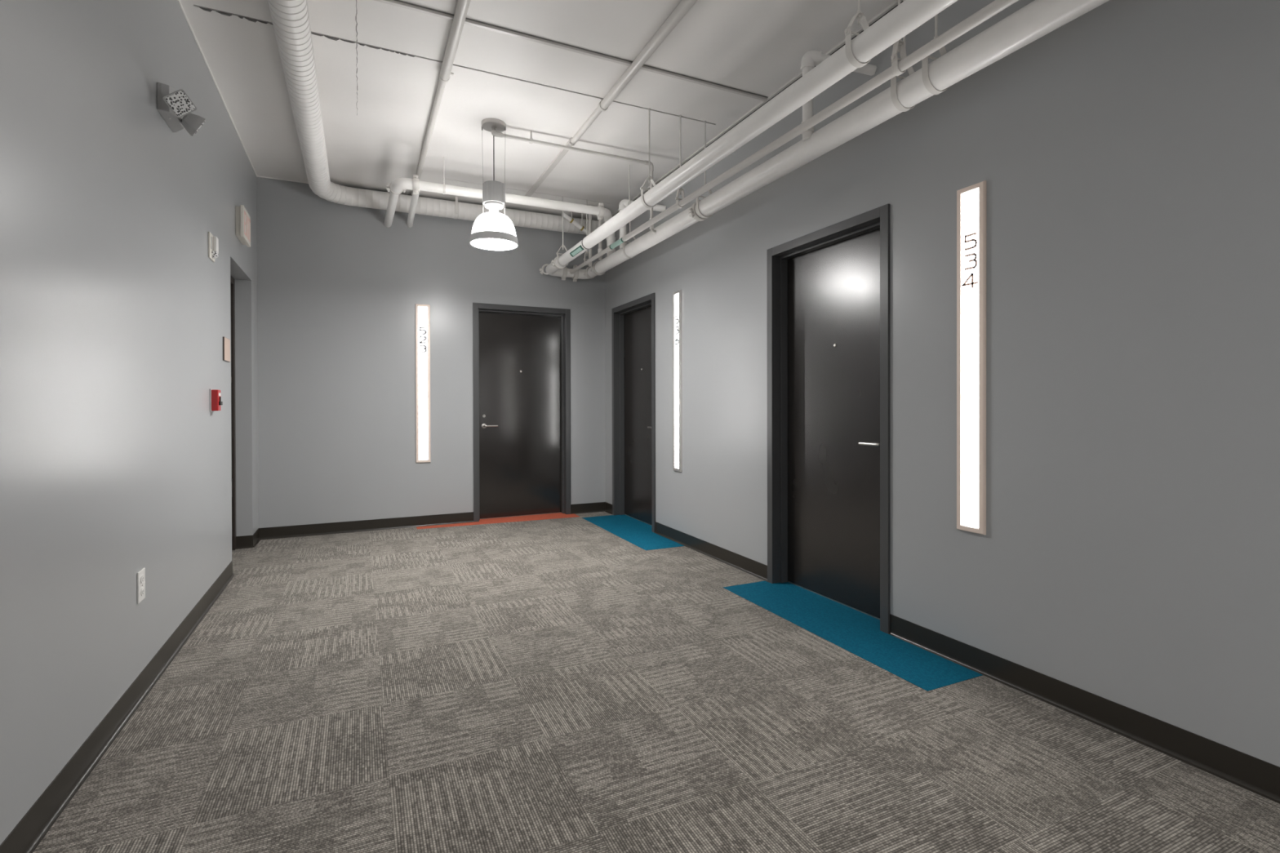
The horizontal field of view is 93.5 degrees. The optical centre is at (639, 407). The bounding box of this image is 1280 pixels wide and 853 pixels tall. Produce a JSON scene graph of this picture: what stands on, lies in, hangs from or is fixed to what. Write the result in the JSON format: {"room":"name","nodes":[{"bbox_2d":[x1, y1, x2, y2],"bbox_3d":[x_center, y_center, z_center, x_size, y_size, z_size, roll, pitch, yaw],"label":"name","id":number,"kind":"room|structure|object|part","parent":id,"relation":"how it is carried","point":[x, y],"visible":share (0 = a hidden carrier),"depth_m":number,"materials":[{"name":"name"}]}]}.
{"room":"apartment hallway","nodes":[
{"label":"apartment hallway","id":0,"kind":"room"},
{"bbox_2d":[0,0,257,844],"bbox_3d":[-0.906,-0.398,-0.098,0.160,3.101,11.792,0,0,-25],"label":"wall","id":1,"kind":"structure","parent":0,"point":[116,462],"depth_m":2.04,"materials":[{"name":"grey paint"}]},
{"bbox_2d":[0,528,260,852],"bbox_3d":[-0.841,1.103,-0.150,0.132,0.099,11.632,0,0,-25],"label":"baseboard","id":2,"kind":"structure","parent":1,"relation":"attached to","point":[28,833],"depth_m":2.01,"materials":[{"name":"grey rubber"}]},
{"bbox_2d":[137,567,145,604],"bbox_3d":[-1.960,0.701,2.368,0.009,0.122,0.080,0,0,-25],"label":"wall outlet","id":3,"kind":"object","parent":1,"relation":"attached to","point":[141,574],"visible":1,"depth_m":2.35,"materials":[{"name":"white plastic"}]},
{"bbox_2d":[140,574,144,582],"bbox_3d":[-1.957,0.675,2.369,0.003,0.029,0.034,0,0,-25],"label":"receptacle","id":4,"kind":"object","parent":3,"relation":"attached to","point":[142,576],"depth_m":2.36,"materials":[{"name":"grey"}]},
{"bbox_2d":[140,587,144,595],"bbox_3d":[-1.957,0.726,2.369,0.003,0.029,0.034,0,0,-25],"label":"receptacle","id":5,"kind":"object","parent":3,"relation":"attached to","point":[142,589],"depth_m":2.36,"materials":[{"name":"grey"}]},
{"bbox_2d":[156,82,205,136],"bbox_3d":[-2.035,-1.317,2.686,0.159,0.164,0.341,0,0,-25],"label":"emergency light","id":6,"kind":"object","parent":1,"relation":"attached to","point":[175,108],"visible":1,"depth_m":2.60,"materials":[{"name":"grey plastic"}]},
{"bbox_2d":[208,231,218,262],"bbox_3d":[-2.490,-0.936,3.524,0.040,0.148,0.130,0,0,-25],"label":"fire alarm strobe","id":7,"kind":"object","parent":1,"relation":"attached to","point":[213,242],"visible":1,"depth_m":3.51,"materials":[{"name":"white plastic"}]},
{"bbox_3d":[-2.485,-0.952,3.491,0.002,0.070,0.025,0,0,-25],"label":"lettering panel","id":8,"kind":"part","parent":7,"relation":"part of","materials":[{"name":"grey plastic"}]},
{"bbox_3d":[-2.504,-0.936,3.518,0.010,0.148,0.130,0,0,-25],"label":"plate","id":9,"kind":"part","parent":7,"relation":"part of","materials":[{"name":"white plastic"}]},
{"bbox_2d":[209,388,222,411],"bbox_3d":[-2.485,-0.041,3.533,0.050,0.133,0.095,0,0,-25],"label":"fire alarm","id":10,"kind":"object","parent":1,"relation":"attached to","point":[215,402],"visible":1,"depth_m":3.50,"materials":[{"name":"red plastic"}]},
{"bbox_3d":[-2.505,-0.041,3.523,0.006,0.133,0.095,0,0,-25],"label":"plate","id":11,"kind":"part","parent":10,"relation":"part of","materials":[{"name":"grey plastic"}]},
{"bbox_3d":[-2.487,-0.041,3.533,0.034,0.123,0.077,0,0,-25],"label":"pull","id":12,"kind":"part","parent":10,"relation":"part of","materials":[{"name":"red plastic"}]},
{"bbox_3d":[-2.467,-0.037,3.543,0.010,0.050,0.052,0,0,-25],"label":"pull handle","id":13,"kind":"part","parent":10,"relation":"part of","materials":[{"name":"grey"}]},
{"bbox_2d":[177,0,257,177],"bbox_3d":[-0.800,-1.945,-0.143,0.008,0.012,11.632,0,0,-25],"label":"trim","id":14,"kind":"structure","parent":1,"relation":"attached to","point":[179,1],"depth_m":3.55,"materials":[{"name":"white paint"}]},
{"bbox_2d":[222,336,230,362],"bbox_3d":[-2.684,-0.373,3.909,0.010,0.150,0.187,0,0,-25],"label":"plaque","id":15,"kind":"object","parent":1,"relation":"attached to","point":[226,342],"visible":1,"depth_m":3.88,"materials":[{"name":"brown"}]},
{"bbox_2d":[230,275,235,550],"bbox_3d":[-3.067,0.057,4.409,0.040,2.156,0.875,0,0,-25],"label":"door","id":16,"kind":"structure","parent":1,"relation":"in","point":[232,279],"depth_m":4.77,"materials":[{"name":"grey paint"}]},
{"bbox_2d":[235,204,250,247],"bbox_3d":[-2.880,-1.313,4.370,0.053,0.225,0.305,0,0,-25],"label":"exit sign","id":17,"kind":"object","parent":1,"relation":"attached to","point":[242,219],"visible":1,"depth_m":4.25,"materials":[{"name":"white plastic"}]},
{"bbox_2d":[373,0,768,101],"bbox_3d":[-0.615,-1.960,3.180,3.155,0.016,0.023,0,0,-25],"label":"pipe","id":18,"kind":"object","parent":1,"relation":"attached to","point":[393,2],"depth_m":3.26,"materials":[{"name":"white metal"}]},
{"bbox_2d":[256,177,605,528],"bbox_3d":[-1.852,-0.426,5.879,3.185,3.101,0.160,0,0,-25],"label":"wall","id":19,"kind":"structure","parent":0,"point":[339,288],"depth_m":5.54,"materials":[{"name":"grey paint"}]},
{"bbox_2d":[257,175,308,183],"bbox_3d":[-1.820,-1.973,5.795,3.185,0.010,0.008,0,0,-25],"label":"trim","id":20,"kind":"structure","parent":19,"relation":"attached to","point":[257,175],"depth_m":5.20,"materials":[{"name":"white paint"}]},
{"bbox_2d":[406,191,419,227],"bbox_3d":[-1.947,-1.714,5.165,0.052,0.066,1.071,0,0,-24],"label":"pipe","id":21,"kind":"object","parent":19,"relation":"attached to","point":[414,200],"visible":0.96,"depth_m":5.16,"materials":[{"name":"white metal"}]},
{"bbox_2d":[415,303,431,462],"bbox_3d":[-2.050,-0.225,5.690,0.131,1.495,0.016,0,0,-25],"label":"light","id":22,"kind":"object","parent":19,"relation":"attached to","point":[422,311],"visible":1,"depth_m":5.69,"materials":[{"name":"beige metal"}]},
{"bbox_2d":[417,306,427,459],"bbox_3d":[-2.051,-0.225,5.692,0.078,1.442,0.008,0,0,-25],"label":"diffuser","id":23,"kind":"object","parent":22,"relation":"attached to","point":[422,311],"depth_m":5.69,"materials":[{"name":"white plastic"}]},
{"bbox_2d":[258,502,604,539],"bbox_3d":[-1.812,1.076,5.806,3.185,0.099,0.016,0,0,-25],"label":"baseboard","id":24,"kind":"structure","parent":19,"relation":"attached to","point":[288,531],"depth_m":5.53,"materials":[{"name":"grey rubber"}]},
{"bbox_2d":[472,302,570,522],"bbox_3d":[-1.212,0.049,6.167,0.995,2.146,0.164,0,0,-25],"label":"door","id":25,"kind":"structure","parent":19,"relation":"in","point":[522,354],"depth_m":6.19,"materials":[{"name":"grey paint"}]},
{"bbox_3d":[-1.497,0.188,6.033,0.137,0.018,0.055,0,0,-25],"label":"lever","id":26,"kind":"part","parent":25,"relation":"part of","materials":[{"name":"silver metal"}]},
{"bbox_2d":[179,0,896,220],"bbox_3d":[0.618,-2.030,0.574,3.785,0.152,12.132,0,0,-25],"label":"ceiling","id":27,"kind":"structure","parent":0,"point":[378,64],"depth_m":3.65,"materials":[{"name":"white paint"}]},
{"bbox_2d":[266,0,604,235],"bbox_3d":[-0.383,-1.849,0.344,2.676,0.166,11.933,0,0,-12],"label":"spiral duct","id":28,"kind":"object","parent":27,"relation":"hanging from","point":[290,18],"visible":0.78,"depth_m":4.16,"materials":[{"name":"white metal"}]},
{"bbox_2d":[410,0,471,195],"bbox_3d":[0.344,-1.926,0.363,0.082,0.061,11.580,0,0,-25],"label":"conduit","id":29,"kind":"object","parent":27,"relation":"attached to","point":[462,6],"visible":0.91,"depth_m":3.39,"materials":[{"name":"metal"}]},
{"bbox_2d":[442,156,445,194],"bbox_3d":[-1.544,-1.824,4.741,0.016,0.294,0.082,0,0,-25],"label":"hanger","id":30,"kind":"object","parent":27,"relation":"hanging from","point":[444,184],"visible":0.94,"depth_m":4.74,"materials":[{"name":"paint"}]},
{"bbox_2d":[383,174,615,256],"bbox_3d":[-1.226,-1.595,5.463,2.015,0.401,1.138,0,0,-25],"label":"pipes","id":31,"kind":"object","parent":30,"relation":"hanging from","point":[396,188],"visible":0.84,"depth_m":4.96,"materials":[{"name":"metal"}]},
{"bbox_3d":[-2.120,-1.706,5.138,0.067,0.092,0.969,0,0,-26],"label":"wall arm","id":32,"kind":"part","parent":31,"relation":"part of"},
{"bbox_2d":[453,196,457,218],"bbox_3d":[-1.753,-1.883,5.718,0.022,0.185,0.165,0,0,-25],"label":"strap","id":33,"kind":"object","parent":27,"relation":"hanging from","point":[456,197],"visible":0.76,"depth_m":5.65,"materials":[{"name":"paint"}]},
{"bbox_3d":[-1.719,-1.895,5.645,0.022,0.161,0.004,0,0,-25],"label":"strap leg","id":34,"kind":"part","parent":33,"relation":"part of","materials":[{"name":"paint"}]},
{"bbox_2d":[469,118,518,250],"bbox_3d":[-1.015,-1.551,4.184,0.331,0.840,0.331,0,0,-25],"label":"pendant lamp","id":35,"kind":"object","parent":27,"relation":"hanging from","point":[492,230],"visible":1,"depth_m":4.12,"materials":[{"name":"grey metal"}]},
{"bbox_3d":[-1.016,-1.724,4.183,0.006,0.391,0.006,0,0,-25],"label":"power cord","id":36,"kind":"part","parent":35,"relation":"part of","materials":[{"name":"white plastic"}]},
{"bbox_3d":[-1.015,-1.238,4.186,0.316,0.206,0.316,0,0,-25],"label":"lamp shade","id":37,"kind":"part","parent":35,"relation":"part of","materials":[{"name":"white"}]},
{"bbox_2d":[529,130,533,143],"bbox_3d":[-0.776,-1.926,4.294,0.016,0.090,0.038,0,0,-25],"label":"hanger","id":38,"kind":"object","parent":27,"relation":"hanging from","point":[531,138],"visible":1,"depth_m":4.29,"materials":[{"name":"paint"}]},
{"bbox_2d":[491,129,656,233],"bbox_3d":[-0.446,-1.641,4.449,1.290,0.563,0.033,0,0,-25],"label":"conduit","id":39,"kind":"object","parent":38,"relation":"hanging from","point":[494,132],"visible":0.81,"depth_m":4.46,"materials":[{"name":"white metal"}]},
{"bbox_2d":[555,196,568,266],"bbox_3d":[-0.724,-1.651,5.655,0.129,0.652,0.028,0,0,-25],"label":"hanger","id":40,"kind":"object","parent":27,"relation":"hanging from","point":[562,246],"visible":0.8,"depth_m":5.65,"materials":[{"name":"paint"}]},
{"bbox_3d":[-0.724,-1.729,5.655,0.016,0.496,0.019,0,0,-25],"label":"hanger rod","id":41,"kind":"part","parent":40,"relation":"part of","materials":[{"name":"paint"}]},
{"bbox_2d":[561,211,588,235],"bbox_3d":[-0.579,-1.815,5.947,0.421,0.330,0.050,0,0,-31],"label":"pipe","id":42,"kind":"object","parent":27,"relation":"attached to","point":[567,217],"visible":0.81,"depth_m":5.90,"materials":[{"name":"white metal"}]},
{"bbox_2d":[394,0,767,97],"bbox_3d":[-0.609,-1.965,3.165,3.155,0.004,0.009,0,0,-25],"label":"trim","id":43,"kind":"structure","parent":27,"relation":"attached to","point":[394,0],"depth_m":3.28,"materials":[{"name":"grey metal"}]},
{"bbox_2d":[583,199,590,265],"bbox_3d":[-0.506,-1.668,5.736,0.068,0.622,0.028,0,0,-25],"label":"hanger","id":44,"kind":"object","parent":27,"relation":"hanging from","point":[586,253],"visible":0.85,"depth_m":5.73,"materials":[{"name":"paint"}]},
{"bbox_3d":[-0.506,-1.710,5.736,0.016,0.537,0.019,0,0,-25],"label":"hanger rod","id":45,"kind":"part","parent":44,"relation":"part of","materials":[{"name":"paint"}]},
{"bbox_2d":[588,204,591,266],"bbox_3d":[-0.488,-1.680,5.902,0.033,0.598,0.033,0,0,-25],"label":"riser pipe","id":46,"kind":"object","parent":27,"relation":"attached to","point":[589,215],"visible":0.56,"depth_m":5.89,"materials":[{"name":"white metal"}]},
{"bbox_2d":[597,219,602,260],"bbox_3d":[-0.386,-1.705,5.856,0.047,0.548,0.047,0,0,-25],"label":"riser pipe","id":47,"kind":"object","parent":27,"relation":"attached to","point":[600,222],"visible":0.44,"depth_m":5.84,"materials":[{"name":"white metal"}]},
{"bbox_2d":[524,0,697,196],"bbox_3d":[1.314,-1.929,0.584,0.082,0.061,11.160,0,0,-25],"label":"conduit","id":48,"kind":"object","parent":27,"relation":"attached to","point":[684,6],"visible":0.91,"depth_m":3.49,"materials":[{"name":"metal"}]},
{"bbox_2d":[622,164,636,258],"bbox_3d":[-0.114,-1.646,5.132,0.133,0.666,0.441,0,0,9],"label":"hanger","id":49,"kind":"object","parent":27,"relation":"hanging from","point":[633,237],"visible":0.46,"depth_m":5.23,"materials":[{"name":"paint"}]},
{"bbox_3d":[-0.085,-1.736,5.106,0.019,0.488,0.404,0,0,-1],"label":"hanger rod","id":50,"kind":"part","parent":49,"relation":"part of","materials":[{"name":"paint"}]},
{"bbox_2d":[640,107,656,208],"bbox_3d":[0.062,-1.644,3.972,0.132,0.654,0.028,0,0,-25],"label":"hanger","id":51,"kind":"object","parent":27,"relation":"hanging from","point":[650,179],"visible":0.77,"depth_m":3.97,"materials":[{"name":"paint"}]},
{"bbox_3d":[0.062,-1.724,3.971,0.016,0.494,0.019,0,0,-25],"label":"hanger rod","id":52,"kind":"part","parent":51,"relation":"part of","materials":[{"name":"paint"}]},
{"bbox_2d":[675,115,684,208],"bbox_3d":[0.273,-1.659,4.069,0.074,0.625,0.028,0,0,-25],"label":"hanger","id":53,"kind":"object","parent":27,"relation":"hanging from","point":[680,189],"visible":0.81,"depth_m":4.06,"materials":[{"name":"paint"}]},
{"bbox_3d":[0.273,-1.705,4.069,0.016,0.533,0.019,0,0,-25],"label":"hanger rod","id":54,"kind":"part","parent":53,"relation":"part of","materials":[{"name":"paint"}]},
{"bbox_2d":[696,120,712,217],"bbox_3d":[0.450,-1.640,4.151,0.154,0.665,0.028,0,0,-25],"label":"hanger","id":55,"kind":"object","parent":27,"relation":"hanging from","point":[700,214],"visible":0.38,"depth_m":4.15,"materials":[{"name":"paint"}]},
{"bbox_3d":[0.450,-1.733,4.150,0.016,0.479,0.019,0,0,-25],"label":"hanger rod","id":56,"kind":"part","parent":55,"relation":"part of","materials":[{"name":"paint"}]},
{"bbox_2d":[844,0,871,67],"bbox_3d":[0.839,-1.637,2.308,0.132,0.654,0.028,0,0,-25],"label":"hanger","id":57,"kind":"object","parent":27,"relation":"hanging from","point":[860,16],"visible":0.75,"depth_m":2.30,"materials":[{"name":"paint"}]},
{"bbox_2d":[539,0,957,279],"bbox_3d":[1.583,-1.361,0.945,0.393,0.159,11.582,0,0,-25],"label":"pipe","id":58,"kind":"object","parent":57,"relation":"hanging from","point":[907,16],"visible":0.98,"depth_m":2.70,"materials":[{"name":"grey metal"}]},
{"bbox_3d":[-0.546,-1.345,5.203,0.022,0.021,0.240,0,0,-25],"label":"label panel","id":59,"kind":"part","parent":58,"relation":"part of","materials":[{"name":"teal plastic"}]},
{"bbox_3d":[0.839,-1.717,2.308,0.016,0.494,0.019,0,0,-25],"label":"hanger rod","id":60,"kind":"part","parent":57,"relation":"part of","materials":[{"name":"paint"}]},
{"bbox_2d":[890,0,906,75],"bbox_3d":[1.042,-1.653,2.422,0.074,0.625,0.028,0,0,-25],"label":"hanger","id":61,"kind":"object","parent":27,"relation":"hanging from","point":[900,46],"visible":0.75,"depth_m":2.42,"materials":[{"name":"paint"}]},
{"bbox_2d":[569,0,1018,273],"bbox_3d":[1.725,-1.362,0.963,0.047,0.047,11.495,0,0,-25],"label":"pipe","id":62,"kind":"object","parent":61,"relation":"hanging from","point":[996,6],"visible":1,"depth_m":2.70,"materials":[{"name":"white metal"}]},
{"bbox_3d":[-0.194,-1.375,5.053,0.025,0.035,0.230,0,0,-25],"label":"label panel","id":63,"kind":"part","parent":62,"relation":"part of","materials":[{"name":"teal plastic"}]},
{"bbox_3d":[1.042,-1.699,2.421,0.016,0.533,0.019,0,0,-25],"label":"hanger rod","id":64,"kind":"part","parent":61,"relation":"part of","materials":[{"name":"paint"}]},
{"bbox_2d":[890,0,915,111],"bbox_3d":[1.157,-1.634,2.637,0.154,0.665,0.028,0,0,-25],"label":"hanger","id":65,"kind":"object","parent":27,"relation":"hanging from","point":[898,105],"visible":0.34,"depth_m":2.62,"materials":[{"name":"paint"}]},
{"bbox_2d":[571,0,1109,281],"bbox_3d":[1.851,-1.362,1.072,0.255,0.167,11.586,0,0,-25],"label":"pipe","id":66,"kind":"object","parent":65,"relation":"hanging from","point":[1037,19],"visible":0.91,"depth_m":2.69,"materials":[{"name":"metal"}]},
{"bbox_2d":[618,199,666,248],"bbox_3d":[0.024,-1.615,5.263,0.440,0.432,0.081,0,0,15],"label":"pipe","id":67,"kind":"object","parent":66,"relation":"attached to","point":[624,203],"visible":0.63,"depth_m":5.27,"materials":[{"name":"white metal"}]},
{"bbox_3d":[0.069,-1.749,5.245,0.343,0.131,0.057,0,0,16],"label":"wall arm","id":68,"kind":"part","parent":67,"relation":"part of"},
{"bbox_2d":[800,49,876,141],"bbox_3d":[1.026,-1.619,3.116,0.383,0.457,0.073,0,0,3],"label":"pipe","id":69,"kind":"object","parent":66,"relation":"attached to","point":[812,58],"visible":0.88,"depth_m":3.10,"materials":[{"name":"white metal"}]},
{"bbox_3d":[1.071,-1.768,3.108,0.291,0.123,0.049,0,0,5],"label":"wall arm","id":70,"kind":"part","parent":69,"relation":"part of"},
{"bbox_2d":[921,13,947,94],"bbox_3d":[1.225,-1.634,2.491,0.154,0.665,0.028,0,0,-25],"label":"hanger","id":71,"kind":"object","parent":27,"relation":"hanging from","point":[926,82],"visible":0.44,"depth_m":2.48,"materials":[{"name":"paint"}]},
{"bbox_3d":[1.225,-1.726,2.490,0.016,0.479,0.019,0,0,-25],"label":"hanger rod","id":72,"kind":"part","parent":71,"relation":"part of","materials":[{"name":"paint"}]},
{"bbox_2d":[32,511,1279,852],"bbox_3d":[0.604,1.196,0.636,3.985,0.100,12.232,0,0,-25],"label":"floor","id":73,"kind":"structure","parent":0,"point":[567,685],"depth_m":2.09,"materials":[{"name":"beige carpet"}]},
{"bbox_2d":[416,512,579,528],"bbox_3d":[-1.383,1.123,5.961,1.560,0.002,0.295,0,0,-25],"label":"carpet strip","id":74,"kind":"object","parent":73,"relation":"on","point":[549,516],"visible":0.92,"depth_m":6.01,"materials":[{"name":"orange carpet"}]},
{"bbox_2d":[582,515,684,551],"bbox_3d":[-0.064,1.122,5.514,0.462,0.002,1.513,0,0,-25],"label":"carpet strip","id":75,"kind":"object","parent":73,"relation":"on","point":[638,533],"visible":0.89,"depth_m":5.46,"materials":[{"name":"blue carpet"}]},
{"bbox_2d":[722,581,982,691],"bbox_3d":[1.033,1.131,3.183,0.447,0.002,1.505,0,0,-25],"label":"carpet strip","id":76,"kind":"object","parent":73,"relation":"on","point":[858,633],"visible":0.88,"depth_m":3.03,"materials":[{"name":"blue carpet"}]},
{"bbox_2d":[604,0,1279,767],"bbox_3d":[2.124,-0.412,1.317,0.160,3.101,11.792,0,0,-25],"label":"wall","id":77,"kind":"structure","parent":0,"point":[1127,154],"depth_m":2.24,"materials":[{"name":"grey paint"}]},
{"bbox_2d":[611,293,655,532],"bbox_3d":[-0.009,0.048,5.859,0.164,2.146,0.986,0,0,-25],"label":"door","id":78,"kind":"structure","parent":77,"relation":"in","point":[633,322],"depth_m":6.03,"materials":[{"name":"grey paint"}]},
{"bbox_2d":[672,289,682,471],"bbox_3d":[0.309,-0.216,4.997,0.016,1.494,0.131,0,0,-25],"label":"light","id":79,"kind":"object","parent":77,"relation":"attached to","point":[677,295],"visible":1,"depth_m":4.99,"materials":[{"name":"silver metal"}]},
{"bbox_2d":[674,293,679,468],"bbox_3d":[0.311,-0.216,4.998,0.008,1.441,0.078,0,0,-25],"label":"diffuser","id":80,"kind":"object","parent":79,"relation":"attached to","point":[676,295],"depth_m":5.00,"materials":[{"name":"white plastic"}]},
{"bbox_2d":[612,0,902,217],"bbox_3d":[2.072,-1.960,1.198,0.022,0.006,11.632,0,0,-25],"label":"trim","id":81,"kind":"structure","parent":77,"relation":"attached to","point":[902,1],"depth_m":3.89,"materials":[{"name":"grey metal"}]},
{"bbox_2d":[612,0,902,216],"bbox_3d":[2.054,-1.956,1.190,0.018,0.014,11.632,0,0,-25],"label":"trim","id":82,"kind":"structure","parent":77,"relation":"attached to","point":[894,4],"depth_m":3.85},
{"bbox_2d":[767,204,889,633],"bbox_3d":[1.103,0.057,3.480,0.164,2.146,0.982,0,0,-25],"label":"door","id":83,"kind":"structure","parent":77,"relation":"in","point":[828,287],"depth_m":3.51,"materials":[{"name":"grey paint"}]},
{"bbox_3d":[1.233,0.196,3.200,0.055,0.018,0.137,0,0,-25],"label":"lever","id":84,"kind":"part","parent":83,"relation":"part of","materials":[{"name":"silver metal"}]},
{"bbox_2d":[604,502,1279,804],"bbox_3d":[2.081,1.090,1.215,0.016,0.099,11.632,0,0,-25],"label":"baseboard","id":85,"kind":"structure","parent":77,"relation":"attached to","point":[1258,776],"depth_m":2.21,"materials":[{"name":"grey rubber"}]},
{"bbox_2d":[956,180,986,535],"bbox_3d":[1.429,-0.208,2.600,0.016,1.496,0.131,0,0,-25],"label":"light","id":86,"kind":"object","parent":77,"relation":"attached to","point":[971,201],"visible":1,"depth_m":2.60,"materials":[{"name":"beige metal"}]},
{"bbox_2d":[962,189,978,527],"bbox_3d":[1.431,-0.208,2.601,0.008,1.443,0.078,0,0,-25],"label":"diffuser","id":87,"kind":"object","parent":86,"relation":"attached to","point":[970,197],"depth_m":2.60,"materials":[{"name":"white plastic"}]}
]}

